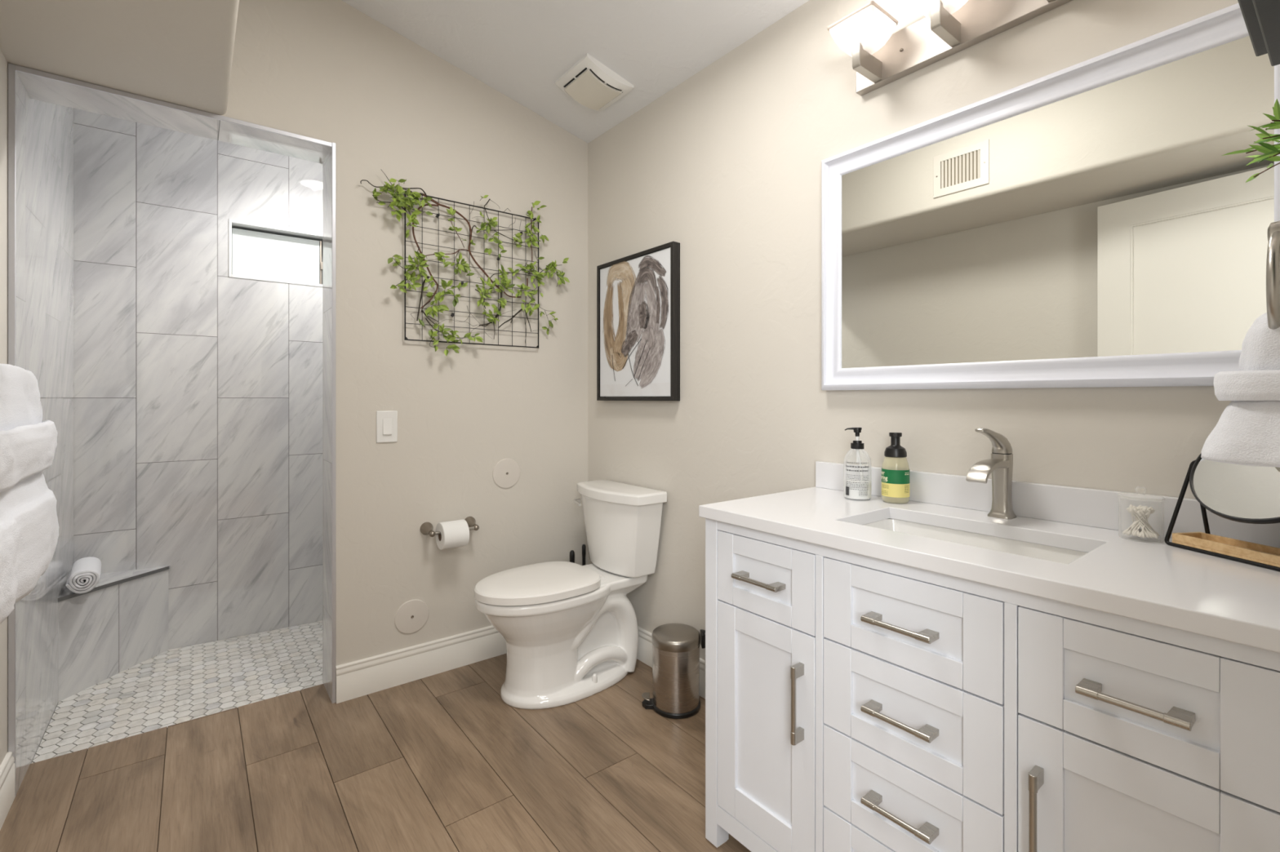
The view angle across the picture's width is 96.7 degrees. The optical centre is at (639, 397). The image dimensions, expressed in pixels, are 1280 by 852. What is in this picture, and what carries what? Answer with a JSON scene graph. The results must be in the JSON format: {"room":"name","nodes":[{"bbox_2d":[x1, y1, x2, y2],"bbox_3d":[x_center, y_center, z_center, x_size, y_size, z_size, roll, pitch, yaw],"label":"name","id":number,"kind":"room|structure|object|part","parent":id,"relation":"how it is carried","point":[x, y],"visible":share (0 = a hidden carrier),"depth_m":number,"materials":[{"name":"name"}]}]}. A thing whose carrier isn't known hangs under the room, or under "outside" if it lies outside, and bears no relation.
{"room":"bathroom","nodes":[
{"label":"bathroom","id":0,"kind":"room"},
{"bbox_2d":[0,49,73,795],"bbox_3d":[-1.387,-0.292,1.000,0.137,3.010,3.563,0,0,-38],"label":"wall","id":1,"kind":"structure","parent":0,"point":[44,131],"depth_m":1.94,"materials":[{"name":"stone"}]},
{"bbox_2d":[0,751,14,830],"bbox_3d":[-1.062,1.085,0.685,0.015,0.137,2.426,0,0,-38],"label":"baseboard","id":2,"kind":"structure","parent":1,"relation":"attached to","point":[7,766],"depth_m":1.58,"materials":[{"name":"white wood"}]},
{"bbox_2d":[8,62,15,797],"bbox_3d":[-1.811,0.096,1.642,0.014,2.115,0.007,0,0,-38],"label":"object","id":3,"kind":"structure","parent":1,"relation":"attached to","point":[11,68],"depth_m":1.64,"materials":[{"name":"grey metal"}]},
{"bbox_2d":[0,0,239,115],"bbox_3d":[-0.869,-1.341,0.839,0.510,0.756,2.430,0,0,-38],"label":"soffit","id":4,"kind":"structure","parent":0,"point":[180,52],"depth_m":1.55,"materials":[{"name":"white paint"}]},
{"bbox_2d":[73,108,322,649],"bbox_3d":[-2.045,-0.067,2.824,1.350,2.560,0.120,0,0,-38],"label":"wall","id":5,"kind":"structure","parent":0,"point":[197,388],"depth_m":2.70,"materials":[{"name":"tile"}]},
{"bbox_2d":[228,218,322,287],"bbox_3d":[-1.865,-0.731,2.962,0.448,0.284,0.121,0,0,-38],"label":"window","id":6,"kind":"structure","parent":5,"relation":"in","point":[256,251],"depth_m":2.93,"materials":[{"name":"white glass"}]},
{"bbox_2d":[0,620,751,851],"bbox_3d":[-0.053,1.183,0.743,2.520,0.060,5.613,0,0,-38],"label":"floor","id":7,"kind":"structure","parent":0,"point":[439,762],"depth_m":1.78,"materials":[{"name":"brown wood"}]},
{"bbox_2d":[57,565,170,702],"bbox_3d":[-2.192,0.976,2.401,0.322,0.434,0.364,0,0,-38],"label":"shower bench","id":8,"kind":"object","parent":7,"relation":"on","point":[104,631],"visible":0.86,"depth_m":2.37,"materials":[{"name":"stone"}]},
{"bbox_2d":[65,556,101,593],"bbox_3d":[-2.241,0.713,2.298,0.097,0.091,0.260,0,0,-43],"label":"rolled towel","id":9,"kind":"object","parent":8,"relation":"on","point":[84,575],"visible":1,"depth_m":2.22,"materials":[{"name":"white fabric"}]},
{"bbox_2d":[474,480,666,709],"bbox_3d":[-0.312,0.772,2.316,0.729,0.769,0.474,0,0,-38],"label":"toilet","id":10,"kind":"object","parent":7,"relation":"on","point":[570,630],"visible":1,"depth_m":2.25,"materials":[{"name":"white ceramic"}]},
{"bbox_3d":[-0.410,0.724,2.239,0.481,0.042,0.376,0,0,-38],"label":"seat lid","id":11,"kind":"part","parent":10,"relation":"part of","materials":[{"name":"white plastic"}]},
{"bbox_3d":[-0.317,0.951,2.312,0.711,0.411,0.374,0,0,-38],"label":"bowl","id":12,"kind":"part","parent":10,"relation":"part of","materials":[{"name":"white ceramic"}]},
{"bbox_3d":[-0.276,0.466,2.547,0.036,0.024,0.062,0,0,-38],"label":"flush lever","id":13,"kind":"part","parent":10,"relation":"part of","materials":[{"name":"silver metal"}]},
{"bbox_3d":[-0.105,0.581,2.478,0.186,0.322,0.443,0,0,-38],"label":"tank","id":14,"kind":"part","parent":10,"relation":"part of","materials":[{"name":"white ceramic"}]},
{"bbox_3d":[-0.108,0.409,2.475,0.211,0.044,0.474,0,0,-38],"label":"tank lid","id":15,"kind":"part","parent":10,"relation":"part of","materials":[{"name":"white ceramic"}]},
{"bbox_2d":[569,550,574,563],"bbox_3d":[-0.321,0.937,2.691,0.080,0.432,0.080,0,0,-38],"label":"toilet brush","id":16,"kind":"object","parent":7,"relation":"on","point":[571,553],"visible":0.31,"depth_m":2.68,"materials":[{"name":"black plastic"}]},
{"bbox_2d":[582,544,586,565],"bbox_3d":[-0.271,0.931,2.754,0.068,0.444,0.068,0,0,-38],"label":"plunger","id":17,"kind":"object","parent":7,"relation":"on","point":[584,547],"visible":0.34,"depth_m":2.75,"materials":[{"name":"black plastic"}]},
{"bbox_2d":[641,623,705,719],"bbox_3d":[0.132,1.011,2.130,0.208,0.284,0.183,0,0,-38],"label":"trash can","id":18,"kind":"object","parent":7,"relation":"on","point":[675,646],"visible":1,"depth_m":2.06,"materials":[{"name":"silver metal"}]},
{"bbox_3d":[0.134,0.892,2.132,0.181,0.044,0.181,0,0,-38],"label":"bin lid","id":19,"kind":"part","parent":18,"relation":"part of","materials":[{"name":"silver metal"}]},
{"bbox_2d":[705,518,1279,851],"bbox_3d":[0.678,0.732,1.217,0.538,0.843,1.051,0,0,-38],"label":"vanity cabinet","id":20,"kind":"object","parent":7,"relation":"on","point":[855,703],"visible":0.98,"depth_m":1.00,"materials":[{"name":"white paint"}]},
{"bbox_3d":[0.201,0.730,1.485,0.046,0.838,0.042,0,0,-38],"label":"leg","id":21,"kind":"part","parent":20,"relation":"part of","materials":[{"name":"white paint"}]},
{"bbox_3d":[0.276,0.429,1.333,0.040,0.013,0.131,0,0,-38],"label":"handle","id":22,"kind":"part","parent":20,"relation":"part of","materials":[{"name":"silver metal"}]},
{"bbox_3d":[0.294,0.426,1.345,0.019,0.175,0.289,0,0,-38],"label":"drawer","id":23,"kind":"part","parent":20,"relation":"part of","materials":[{"name":"white paint"}]},
{"bbox_3d":[0.294,0.777,1.345,0.019,0.521,0.289,0,0,-38],"label":"door","id":24,"kind":"part","parent":20,"relation":"part of","materials":[{"name":"white paint"}]},
{"bbox_3d":[0.342,0.665,1.240,0.036,0.167,0.013,0,0,-38],"label":"handle","id":25,"kind":"part","parent":20,"relation":"part of","materials":[{"name":"silver metal"}]},
{"bbox_3d":[0.501,0.953,1.080,0.019,0.170,0.340,0,0,-38],"label":"drawer","id":26,"kind":"part","parent":20,"relation":"part of","materials":[{"name":"white paint"}]},
{"bbox_3d":[0.484,0.783,1.067,0.040,0.013,0.131,0,0,-38],"label":"handle","id":27,"kind":"part","parent":20,"relation":"part of","materials":[{"name":"silver metal"}]},
{"bbox_3d":[0.484,0.604,1.067,0.040,0.013,0.131,0,0,-38],"label":"handle","id":28,"kind":"part","parent":20,"relation":"part of","materials":[{"name":"silver metal"}]},
{"bbox_3d":[0.484,0.429,1.067,0.040,0.013,0.131,0,0,-38],"label":"handle","id":29,"kind":"part","parent":20,"relation":"part of","materials":[{"name":"silver metal"}]},
{"bbox_3d":[0.501,0.779,1.080,0.019,0.171,0.340,0,0,-38],"label":"drawer","id":30,"kind":"part","parent":20,"relation":"part of","materials":[{"name":"white paint"}]},
{"bbox_3d":[0.501,0.600,1.080,0.019,0.179,0.340,0,0,-38],"label":"drawer","id":31,"kind":"part","parent":20,"relation":"part of","materials":[{"name":"white paint"}]},
{"bbox_3d":[0.501,0.423,1.080,0.019,0.169,0.340,0,0,-38],"label":"drawer","id":32,"kind":"part","parent":20,"relation":"part of","materials":[{"name":"white paint"}]},
{"bbox_2d":[698,461,1279,653],"bbox_3d":[0.687,0.255,1.224,0.520,0.110,1.069,0,0,-38],"label":"countertop","id":33,"kind":"structure","parent":20,"relation":"on","point":[1152,580],"depth_m":1.10,"materials":[{"name":"white stone"}]},
{"bbox_2d":[843,427,871,499],"bbox_3d":[0.605,0.181,1.585,0.073,0.197,0.073,0,0,-38],"label":"lotion bottle","id":34,"kind":"object","parent":33,"relation":"on","point":[853,489],"visible":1,"depth_m":1.57,"materials":[{"name":"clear plastic"}]},
{"bbox_2d":[845,462,869,494],"bbox_3d":[0.594,0.221,1.558,0.060,0.090,0.015,0,0,21],"label":"print","id":35,"kind":"object","parent":34,"relation":"attached to","point":[852,486],"depth_m":1.56,"materials":[{"name":"grey paper"}]},
{"bbox_2d":[881,432,910,503],"bbox_3d":[0.688,0.186,1.532,0.070,0.186,0.070,0,0,-38],"label":"soap bottle","id":36,"kind":"object","parent":33,"relation":"on","point":[895,482],"visible":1,"depth_m":1.51,"materials":[{"name":"beige plastic"}]},
{"bbox_2d":[862,518,1087,564],"bbox_3d":[0.680,0.379,1.212,0.287,0.138,0.483,0,0,-38],"label":"sink","id":37,"kind":"object","parent":33,"relation":"in","point":[1064,556],"visible":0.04,"depth_m":1.29,"materials":[{"name":"white ceramic"}]},
{"bbox_2d":[965,428,1016,519],"bbox_3d":[0.805,0.174,1.305,0.173,0.212,0.050,0,0,-38],"label":"faucet","id":38,"kind":"object","parent":33,"relation":"on","point":[1000,464],"visible":1,"depth_m":1.32,"materials":[{"name":"silver metal"}]},
{"bbox_3d":[0.794,0.165,1.296,0.144,0.046,0.041,0,0,-38],"label":"spout","id":39,"kind":"part","parent":38,"relation":"part of","materials":[{"name":"silver metal"}]},
{"bbox_3d":[0.811,0.099,1.310,0.146,0.062,0.040,0,0,-38],"label":"lever","id":40,"kind":"part","parent":38,"relation":"part of","materials":[{"name":"silver metal"}]},
{"bbox_2d":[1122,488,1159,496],"bbox_3d":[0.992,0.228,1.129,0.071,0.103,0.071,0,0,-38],"label":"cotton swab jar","id":41,"kind":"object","parent":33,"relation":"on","point":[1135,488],"visible":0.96,"depth_m":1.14,"materials":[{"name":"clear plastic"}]},
{"bbox_2d":[1123,522,1133,534],"bbox_3d":[0.987,0.247,1.136,0.046,0.050,0.005,0,0,0],"label":"cotton swab","id":42,"kind":"object","parent":41,"relation":"in","point":[1126,531],"visible":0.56,"depth_m":1.14,"materials":[{"name":"white"}]},
{"bbox_2d":[1127,521,1135,535],"bbox_3d":[0.986,0.246,1.133,0.044,0.051,0.005,0,0,-17],"label":"cotton swab","id":43,"kind":"object","parent":41,"relation":"in","point":[1129,532],"visible":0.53,"depth_m":1.13,"materials":[{"name":"white"}]},
{"bbox_2d":[1129,509,1133,522],"bbox_3d":[0.987,0.246,1.140,0.044,0.052,0.005,0,0,-41],"label":"cotton swab","id":44,"kind":"object","parent":41,"relation":"in","point":[1131,510],"visible":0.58,"depth_m":1.13,"materials":[{"name":"white fabric"}]},
{"bbox_2d":[1133,520,1143,536],"bbox_3d":[0.990,0.244,1.121,0.038,0.056,0.005,0,0,-2],"label":"cotton swab","id":45,"kind":"object","parent":41,"relation":"in","point":[1135,533],"visible":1,"depth_m":1.12,"materials":[{"name":"white"}]},
{"bbox_2d":[1128,510,1150,530],"bbox_3d":[0.983,0.245,1.127,0.005,0.053,0.042,0,0,-26],"label":"cotton swab","id":46,"kind":"object","parent":41,"relation":"in","point":[1148,511],"visible":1,"depth_m":1.12,"materials":[{"name":"white"}]},
{"bbox_2d":[1127,507,1154,537],"bbox_3d":[0.986,0.245,1.121,0.005,0.053,0.042,0,0,-34],"label":"cotton swab","id":47,"kind":"object","parent":41,"relation":"in","point":[1128,508],"visible":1,"depth_m":1.12,"materials":[{"name":"white"}]},
{"bbox_2d":[1130,508,1153,534],"bbox_3d":[0.987,0.244,1.121,0.038,0.056,0.005,0,0,31],"label":"cotton swab","id":48,"kind":"object","parent":41,"relation":"in","point":[1152,509],"visible":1,"depth_m":1.12,"materials":[{"name":"white"}]},
{"bbox_2d":[1134,517,1149,537],"bbox_3d":[0.985,0.246,1.125,0.005,0.052,0.043,0,0,-3],"label":"cotton swab","id":49,"kind":"object","parent":41,"relation":"in","point":[1147,535],"visible":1,"depth_m":1.11,"materials":[{"name":"white"}]},
{"bbox_2d":[1129,507,1154,534],"bbox_3d":[0.988,0.245,1.118,0.040,0.054,0.005,0,0,42],"label":"cotton swab","id":50,"kind":"object","parent":41,"relation":"in","point":[1153,533],"visible":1,"depth_m":1.12,"materials":[{"name":"white"}]},
{"bbox_2d":[1141,523,1145,537],"bbox_3d":[0.992,0.248,1.123,0.005,0.048,0.047,0,0,40],"label":"cotton swab","id":51,"kind":"object","parent":41,"relation":"in","point":[1143,535],"visible":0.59,"depth_m":1.11,"materials":[{"name":"white"}]},
{"bbox_2d":[1138,515,1149,537],"bbox_3d":[0.993,0.245,1.119,0.042,0.053,0.005,0,0,-23],"label":"cotton swab","id":52,"kind":"object","parent":41,"relation":"in","point":[1141,532],"visible":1,"depth_m":1.11,"materials":[{"name":"white"}]},
{"bbox_2d":[1140,510,1151,528],"bbox_3d":[0.998,0.245,1.120,0.042,0.053,0.005,0,0,-22],"label":"cotton swab","id":53,"kind":"object","parent":41,"relation":"in","point":[1142,512],"visible":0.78,"depth_m":1.11,"materials":[{"name":"white"}]},
{"bbox_2d":[1137,511,1159,536],"bbox_3d":[0.996,0.247,1.117,0.044,0.051,0.005,0,0,-3],"label":"cotton swab","id":54,"kind":"object","parent":41,"relation":"in","point":[1139,513],"visible":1,"depth_m":1.12,"materials":[{"name":"white"}]},
{"bbox_2d":[1146,524,1157,538],"bbox_3d":[0.999,0.248,1.124,0.005,0.048,0.047,0,0,-2],"label":"cotton swab","id":55,"kind":"object","parent":41,"relation":"in","point":[1154,534],"visible":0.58,"depth_m":1.10,"materials":[{"name":"white"}]},
{"bbox_2d":[1164,453,1279,571],"bbox_3d":[1.060,0.156,0.967,0.148,0.249,0.232,0,0,7],"label":"makeup mirror","id":56,"kind":"object","parent":33,"relation":"on","point":[1245,494],"visible":0.62,"depth_m":0.98,"materials":[{"name":"black metal"}]},
{"bbox_2d":[1172,532,1279,567],"bbox_3d":[1.051,0.264,0.981,0.064,0.018,0.200,0,0,-9],"label":"wooden tray","id":57,"kind":"object","parent":56,"relation":"on","point":[1261,553],"visible":1,"depth_m":1.00,"materials":[{"name":"brown wood"}]},
{"bbox_3d":[0.617,0.665,0.888,0.036,0.167,0.013,0,0,-38],"label":"handle","id":58,"kind":"part","parent":20,"relation":"part of","materials":[{"name":"silver metal"}]},
{"bbox_3d":[0.693,0.429,0.801,0.040,0.013,0.123,0,0,-38],"label":"handle","id":59,"kind":"part","parent":20,"relation":"part of","materials":[{"name":"silver metal"}]},
{"bbox_3d":[0.710,0.424,0.814,0.019,0.172,0.291,0,0,-38],"label":"drawer","id":60,"kind":"part","parent":20,"relation":"part of","materials":[{"name":"white paint"}]},
{"bbox_3d":[0.710,0.776,0.814,0.019,0.524,0.291,0,0,-38],"label":"door","id":61,"kind":"part","parent":20,"relation":"part of","materials":[{"name":"white paint"}]},
{"bbox_2d":[220,0,587,666],"bbox_3d":[-1.098,-0.292,2.321,2.220,3.010,0.186,0,0,-38],"label":"wall","id":62,"kind":"structure","parent":0,"point":[325,70],"depth_m":2.38,"materials":[{"name":"white paint"}]},
{"bbox_2d":[15,65,332,146],"bbox_3d":[-1.484,-0.954,1.898,0.816,0.015,0.007,0,0,-38],"label":"trim","id":63,"kind":"structure","parent":62,"relation":"attached to","point":[19,68],"depth_m":1.85,"materials":[{"name":"grey metal"}]},
{"bbox_2d":[16,71,332,164],"bbox_3d":[-1.541,-0.955,1.981,0.829,0.016,0.196,0,0,-38],"label":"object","id":64,"kind":"structure","parent":62,"relation":"attached to","point":[38,88],"depth_m":1.93,"materials":[{"name":"stone"}]},
{"bbox_2d":[322,147,332,702],"bbox_3d":[-1.219,0.103,2.233,0.012,2.100,0.196,0,0,-38],"label":"trim","id":65,"kind":"structure","parent":62,"relation":"attached to","point":[327,164],"depth_m":2.22,"materials":[{"name":"stone"}]},
{"bbox_2d":[332,142,335,703],"bbox_3d":[-1.157,0.095,2.154,0.013,2.117,0.007,0,0,-38],"label":"trim","id":66,"kind":"structure","parent":62,"relation":"attached to","point":[333,144],"depth_m":2.15,"materials":[{"name":"grey metal"}]},
{"bbox_2d":[376,410,397,443],"bbox_3d":[-1.006,0.115,2.266,0.079,0.126,0.013,0,0,-38],"label":"light switch","id":67,"kind":"object","parent":62,"relation":"attached to","point":[387,420],"visible":1,"depth_m":2.26,"materials":[{"name":"white plastic"}]},
{"bbox_2d":[394,599,428,633],"bbox_3d":[-0.931,0.894,2.328,0.136,0.136,0.008,0,0,-38],"label":"cover plate","id":68,"kind":"object","parent":62,"relation":"attached to","point":[411,615],"visible":1,"depth_m":2.33,"materials":[{"name":"white plastic"}]},
{"bbox_2d":[335,625,506,703],"bbox_3d":[-0.709,1.085,2.498,1.118,0.137,0.015,0,0,-38],"label":"baseboard","id":69,"kind":"structure","parent":62,"relation":"attached to","point":[366,676],"depth_m":2.33,"materials":[{"name":"white wood"}]},
{"bbox_2d":[419,516,479,537],"bbox_3d":[-0.788,0.542,2.389,0.236,0.053,0.088,0,0,-38],"label":"toilet paper holder","id":70,"kind":"object","parent":62,"relation":"attached to","point":[426,528],"visible":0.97,"depth_m":2.35,"materials":[{"name":"silver metal"}]},
{"bbox_3d":[-0.869,0.542,2.343,0.052,0.053,0.062,0,0,-38],"label":"post","id":71,"kind":"part","parent":70,"relation":"part of","materials":[{"name":"silver metal"}]},
{"bbox_2d":[435,519,469,550],"bbox_3d":[-0.776,0.565,2.358,0.104,0.110,0.111,0,0,-38],"label":"toilet paper roll","id":72,"kind":"object","parent":70,"relation":"on","point":[454,534],"visible":0.97,"depth_m":2.32,"materials":[{"name":"white paper"}]},
{"bbox_3d":[-0.724,0.542,2.456,0.052,0.053,0.062,0,0,-38],"label":"post","id":73,"kind":"part","parent":70,"relation":"part of","materials":[{"name":"silver metal"}]},
{"bbox_2d":[404,191,538,348],"bbox_3d":[-0.713,-0.535,2.483,0.604,0.605,0.030,0,0,-38],"label":"grid panel","id":74,"kind":"object","parent":62,"relation":"attached to","point":[452,314],"visible":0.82,"depth_m":2.46,"materials":[{"name":"black metal"}]},
{"bbox_2d":[360,168,438,238],"bbox_3d":[-0.943,-0.766,2.260,0.299,0.255,0.069,0,0,-38],"label":"vine","id":75,"kind":"object","parent":74,"relation":"attached to","point":[413,197],"visible":1,"depth_m":2.26,"materials":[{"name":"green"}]},
{"bbox_2d":[387,204,467,317],"bbox_3d":[-0.862,-0.565,2.327,0.320,0.476,0.073,0,0,-34],"label":"vine","id":76,"kind":"object","parent":74,"relation":"attached to","point":[420,257],"visible":0.97,"depth_m":2.32,"materials":[{"name":"green plant"}]},
{"bbox_3d":[-0.881,-0.584,2.337,0.104,0.439,0.013,0,0,-38],"label":"brown stem","id":77,"kind":"part","parent":76,"relation":"part of","materials":[{"name":"brown plant"}]},
{"bbox_2d":[410,275,483,355],"bbox_3d":[-0.802,-0.336,2.379,0.294,0.331,0.078,0,0,-38],"label":"vine","id":78,"kind":"object","parent":74,"relation":"attached to","point":[449,338],"visible":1,"depth_m":2.36,"materials":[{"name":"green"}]},
{"bbox_2d":[422,193,520,297],"bbox_3d":[-0.706,-0.645,2.449,0.437,0.385,0.061,0,0,-38],"label":"vine","id":79,"kind":"object","parent":74,"relation":"attached to","point":[465,267],"visible":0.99,"depth_m":2.41,"materials":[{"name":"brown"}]},
{"bbox_2d":[440,264,511,338],"bbox_3d":[-0.693,-0.425,2.450,0.326,0.334,0.064,0,0,-37],"label":"vine","id":80,"kind":"object","parent":74,"relation":"attached to","point":[503,301],"visible":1,"depth_m":2.50,"materials":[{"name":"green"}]},
{"bbox_2d":[469,195,527,258],"bbox_3d":[-0.615,-0.746,2.518,0.270,0.265,0.072,0,0,-38],"label":"vine","id":81,"kind":"object","parent":74,"relation":"attached to","point":[491,223],"visible":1,"depth_m":2.50,"materials":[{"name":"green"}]},
{"bbox_2d":[497,283,558,347],"bbox_3d":[-0.515,-0.378,2.607,0.281,0.298,0.072,0,0,-33],"label":"vine","id":82,"kind":"object","parent":74,"relation":"attached to","point":[522,286],"visible":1,"depth_m":2.61,"materials":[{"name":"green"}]},
{"bbox_2d":[489,200,569,290],"bbox_3d":[-0.492,-0.699,2.610,0.395,0.410,0.079,0,0,-38],"label":"vine","id":83,"kind":"object","parent":74,"relation":"attached to","point":[552,266],"visible":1,"depth_m":2.62,"materials":[{"name":"green plant"}]},
{"bbox_3d":[-0.508,-0.688,2.620,0.029,0.387,0.009,0,0,-38],"label":"brown stem","id":84,"kind":"part","parent":83,"relation":"part of","materials":[{"name":"brown plant"}]},
{"bbox_2d":[492,458,520,488],"bbox_3d":[-0.604,0.343,2.584,0.135,0.135,0.008,0,0,-38],"label":"cover plate","id":85,"kind":"object","parent":62,"relation":"attached to","point":[506,473],"visible":1,"depth_m":2.58,"materials":[{"name":"white plastic"}]},
{"bbox_2d":[341,0,809,143],"bbox_3d":[-0.312,-1.538,1.317,2.220,0.574,2.736,0,0,-38],"label":"ceiling","id":86,"kind":"structure","parent":0,"point":[519,49],"depth_m":2.18,"materials":[{"name":"white paint"}]},
{"bbox_2d":[555,53,634,111],"bbox_3d":[-0.194,-1.309,2.400,0.234,0.082,0.250,0,0,-38],"label":"exhaust fan","id":87,"kind":"object","parent":86,"relation":"attached to","point":[588,82],"visible":1,"depth_m":2.35,"materials":[{"name":"white plastic"}]},
{"bbox_3d":[-0.198,-1.290,2.396,0.169,0.044,0.184,0,0,-38],"label":"fan panel","id":88,"kind":"part","parent":87,"relation":"part of","materials":[{"name":"white plastic"}]},
{"bbox_2d":[587,0,1238,660],"bbox_3d":[0.572,-0.117,1.891,0.120,2.660,2.550,0,0,-38],"label":"wall","id":89,"kind":"structure","parent":0,"point":[724,166],"depth_m":1.91,"materials":[{"name":"beige paint"}]},
{"bbox_2d":[596,241,679,400],"bbox_3d":[-0.021,-0.309,2.518,0.040,0.644,0.550,0,0,-38],"label":"wall art","id":90,"kind":"object","parent":89,"relation":"attached to","point":[638,294],"visible":1,"depth_m":2.47,"materials":[{"name":"paper"}]},
{"bbox_2d":[636,626,705,698],"bbox_3d":[0.162,1.085,2.306,0.015,0.137,1.390,0,0,-38],"label":"baseboard","id":91,"kind":"structure","parent":89,"relation":"attached to","point":[644,655],"depth_m":2.46,"materials":[{"name":"white wood"}]},
{"bbox_2d":[826,0,1072,96],"bbox_3d":[0.823,-0.962,1.333,0.172,0.138,0.771,0,0,-38],"label":"vanity light","id":92,"kind":"object","parent":89,"relation":"attached to","point":[881,57],"visible":1,"depth_m":1.50,"materials":[{"name":"silver metal"}]},
{"bbox_3d":[0.614,-0.989,1.572,0.133,0.079,0.133,0,0,-38],"label":"lamp shade","id":93,"kind":"part","parent":92,"relation":"part of","materials":[{"name":"white glass"}]},
{"bbox_3d":[0.631,-0.928,1.579,0.114,0.062,0.023,0,0,-38],"label":"arm","id":94,"kind":"part","parent":92,"relation":"part of","materials":[{"name":"silver metal"}]},
{"bbox_3d":[0.743,-0.989,1.406,0.133,0.079,0.133,0,0,-38],"label":"lamp shade","id":95,"kind":"part","parent":92,"relation":"part of","materials":[{"name":"white glass"}]},
{"bbox_3d":[0.760,-0.928,1.414,0.114,0.062,0.023,0,0,-38],"label":"arm","id":96,"kind":"part","parent":92,"relation":"part of","materials":[{"name":"silver metal"}]},
{"bbox_2d":[815,461,1279,548],"bbox_3d":[0.886,0.240,1.375,0.020,0.080,1.062,0,0,-38],"label":"backsplash","id":97,"kind":"structure","parent":89,"relation":"attached to","point":[1095,508],"depth_m":1.27,"materials":[{"name":"white stone"}]},
{"bbox_2d":[821,3,1279,391],"bbox_3d":[0.877,-0.380,1.373,0.037,0.713,1.005,0,0,-38],"label":"wall mirror","id":98,"kind":"object","parent":89,"relation":"attached to","point":[1087,224],"visible":0.86,"depth_m":1.27,"materials":[{"name":"white paint"}]},
{"bbox_3d":[0.495,-0.292,0.287,2.220,3.010,0.120,0,0,-38],"label":"wall","id":99,"kind":"structure","parent":0,"visible":0},
{"bbox_2d":[1237,0,1279,66],"bbox_3d":[0.632,-0.339,0.541,0.550,0.280,0.110,0,0,-38],"label":"wall shelf","id":100,"kind":"object","parent":99,"relation":"attached to","point":[1261,18],"visible":1,"depth_m":0.67,"materials":[{"name":"grey wood"}]},
{"bbox_2d":[1222,98,1279,182],"bbox_3d":[0.722,-0.277,0.617,0.160,0.129,0.130,0,0,8],"label":"potted plant","id":101,"kind":"object","parent":100,"relation":"on","point":[1270,152],"visible":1,"depth_m":0.62,"materials":[{"name":"green plant"}]},
{"bbox_2d":[1266,221,1279,329],"bbox_3d":[0.967,-0.176,0.803,0.167,0.196,0.110,0,0,-38],"label":"towel ring","id":102,"kind":"object","parent":99,"relation":"attached to","point":[1273,261],"visible":0.87,"depth_m":0.79,"materials":[{"name":"silver metal"}]},
{"bbox_2d":[1200,312,1279,467],"bbox_3d":[0.943,-0.015,0.840,0.161,0.224,0.163,0,0,-38],"label":"hand towel","id":103,"kind":"object","parent":102,"relation":"hanging from","point":[1246,433],"visible":0.86,"depth_m":0.82,"materials":[{"name":"white fabric"}]},
{"bbox_2d":[1213,369,1279,400],"bbox_3d":[0.941,-0.017,0.836,0.145,0.047,0.138,0,0,-38],"label":"washcloth","id":104,"kind":"object","parent":103,"relation":"on","point":[1264,384],"visible":1,"depth_m":0.82,"materials":[{"name":"white fabric"}]},
{"bbox_3d":[-1.416,-0.052,1.184,0.073,0.048,0.736,0,0,-38],"label":"towel bar","id":105,"kind":"object","parent":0,"visible":0},
{"bbox_2d":[0,364,58,624],"bbox_3d":[-1.405,0.185,1.233,0.156,0.531,0.708,0,0,-38],"label":"bath towel","id":106,"kind":"object","parent":105,"relation":"hanging from","point":[29,525],"visible":0.77,"depth_m":1.24,"materials":[{"name":"white fabric"}]},
{"bbox_2d":[0,420,57,492],"bbox_3d":[-1.403,0.126,1.233,0.150,0.135,0.685,0,0,-38],"label":"hand towel","id":107,"kind":"object","parent":106,"relation":"on","point":[26,451],"visible":0.95,"depth_m":1.19,"materials":[{"name":"white fabric"}]}
]}

